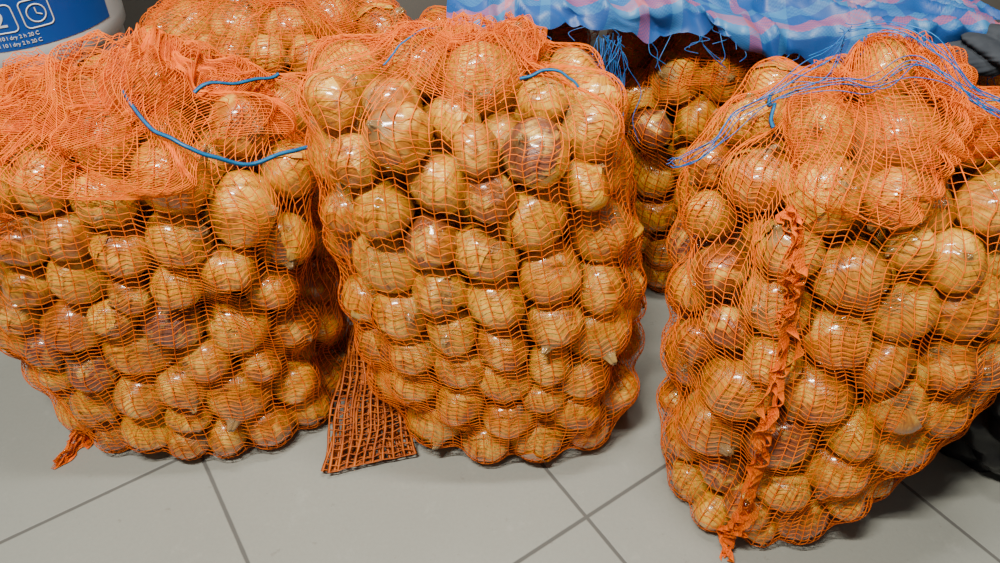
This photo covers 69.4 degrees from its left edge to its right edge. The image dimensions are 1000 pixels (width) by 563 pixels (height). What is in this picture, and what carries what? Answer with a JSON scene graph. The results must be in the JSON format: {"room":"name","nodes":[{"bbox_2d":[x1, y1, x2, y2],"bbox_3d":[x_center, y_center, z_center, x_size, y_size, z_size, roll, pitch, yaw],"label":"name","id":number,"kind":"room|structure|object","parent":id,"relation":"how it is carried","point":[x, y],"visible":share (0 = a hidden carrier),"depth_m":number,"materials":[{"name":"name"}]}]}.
{"room":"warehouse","nodes":[
{"label":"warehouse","id":0,"kind":"room"},
{"bbox_2d":[0,277,999,562],"bbox_3d":[0.000,0.645,0.816,4.400,0.050,3.350,0,42,0],"label":"floor","id":1,"kind":"structure","parent":0,"point":[613,502],"depth_m":1.11,"materials":[{"name":"tile"}]},
{"bbox_2d":[8,25,124,78],"bbox_3d":[-0.920,-0.324,1.538,0.348,0.424,0.348,0,42,0],"label":"paint bucket","id":2,"kind":"object","parent":1,"relation":"on","point":[122,30],"visible":0.02,"depth_m":1.39,"materials":[{"name":"white plastic"}]},
{"bbox_2d":[0,0,125,68],"bbox_3d":[-0.920,-0.618,1.274,0.438,0.364,0.438,0,42,0],"label":"paint bucket","id":3,"kind":"object","parent":2,"relation":"on","point":[25,25],"visible":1,"depth_m":1.26,"materials":[{"name":"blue plastic"}]},
{"bbox_2d":[0,14,7,27],"bbox_3d":[-0.836,-0.436,1.205,0.017,0.028,0.002,-18,45,-19],"label":"print","id":4,"kind":"object","parent":3,"relation":"on","point":[3,17],"depth_m":1.21},
{"bbox_2d":[0,31,39,41],"bbox_3d":[-0.862,-0.410,1.227,0.144,0.008,0.015,-13,43,-14],"label":"print","id":5,"kind":"object","parent":3,"relation":"on","point":[5,36],"depth_m":1.24},
{"bbox_2d":[0,37,42,47],"bbox_3d":[-0.863,-0.402,1.235,0.144,0.008,0.015,-13,43,-14],"label":"print","id":6,"kind":"object","parent":3,"relation":"on","point":[5,42],"depth_m":1.24},
{"bbox_2d":[0,22,351,468],"bbox_3d":[-0.527,-0.061,1.098,0.565,0.627,0.403,-2,42,-2],"label":"sack","id":7,"kind":"object","parent":1,"relation":"on","point":[166,266],"visible":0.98,"depth_m":0.95,"materials":[{"name":"orange food"}]},
{"bbox_2d":[128,0,411,279],"bbox_3d":[-0.400,-0.302,1.383,0.506,0.610,0.337,0,42,0],"label":"sack","id":8,"kind":"object","parent":1,"relation":"on","point":[276,36],"visible":0.21,"depth_m":1.17,"materials":[{"name":"orange food"}]},
{"bbox_2d":[321,322,416,472],"bbox_3d":[-0.209,0.187,1.201,0.152,0.105,0.247,0,42,0],"label":"flap","id":9,"kind":"object","parent":1,"relation":"on","point":[368,413],"visible":0.66,"depth_m":1.18,"materials":[{"name":"orange plastic"}]},
{"bbox_2d":[296,11,646,463],"bbox_3d":[-0.009,-0.060,1.074,0.507,0.657,0.395,0,42,0],"label":"sack","id":10,"kind":"object","parent":1,"relation":"on","point":[477,197],"visible":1,"depth_m":0.92,"materials":[{"name":"orange food"}]},
{"bbox_2d":[419,5,599,73],"bbox_3d":[0.002,-0.286,1.411,0.343,0.544,0.318,-4,42,-4],"label":"sack","id":11,"kind":"object","parent":1,"relation":"on","point":[558,34],"visible":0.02,"depth_m":1.25,"materials":[{"name":"plastic"}]},
{"bbox_2d":[599,25,843,291],"bbox_3d":[0.380,-0.257,1.371,0.404,0.550,0.331,0,42,0],"label":"sack","id":12,"kind":"object","parent":1,"relation":"on","point":[676,103],"visible":0.19,"depth_m":1.20,"materials":[{"name":"brown food"}]},
{"bbox_2d":[446,0,999,144],"bbox_3d":[0.352,-0.453,1.262,0.866,0.237,0.577,0,42,0],"label":"plastic sack","id":13,"kind":"object","parent":12,"relation":"on","point":[769,28],"visible":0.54,"depth_m":1.06,"materials":[{"name":"blue plastic"}]},
{"bbox_2d":[938,19,999,76],"bbox_3d":[0.724,-0.334,1.035,0.203,0.059,0.143,0,42,0],"label":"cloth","id":14,"kind":"object","parent":13,"relation":"on","point":[983,50],"visible":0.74,"depth_m":1.01,"materials":[{"name":"fabric"}]},
{"bbox_2d":[656,20,999,561],"bbox_3d":[0.448,0.008,0.988,0.465,0.669,0.434,-13,44,-14],"label":"sack","id":15,"kind":"object","parent":1,"relation":"on","point":[833,288],"visible":1,"depth_m":0.85,"materials":[{"name":"orange food"}]},
{"bbox_2d":[936,388,999,474],"bbox_3d":[0.851,0.142,1.116,0.322,0.292,0.403,0,42,0],"label":"plastic bag","id":16,"kind":"object","parent":1,"relation":"on","point":[979,448],"visible":0.29,"depth_m":1.10,"materials":[{"name":"black plastic"}]},
{"bbox_2d":[968,75,999,98],"bbox_3d":[0.799,-0.223,1.347,0.397,0.532,0.338,0,42,0],"label":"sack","id":17,"kind":"object","parent":1,"relation":"on","point":[981,81],"visible":0.02,"depth_m":1.14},
{"bbox_2d":[122,0,999,67],"bbox_3d":[0.000,-1.476,1.228,4.400,2.650,0.100,0,42,0],"label":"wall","id":18,"kind":"structure","parent":0,"point":[134,9],"depth_m":1.86,"materials":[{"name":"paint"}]}
]}

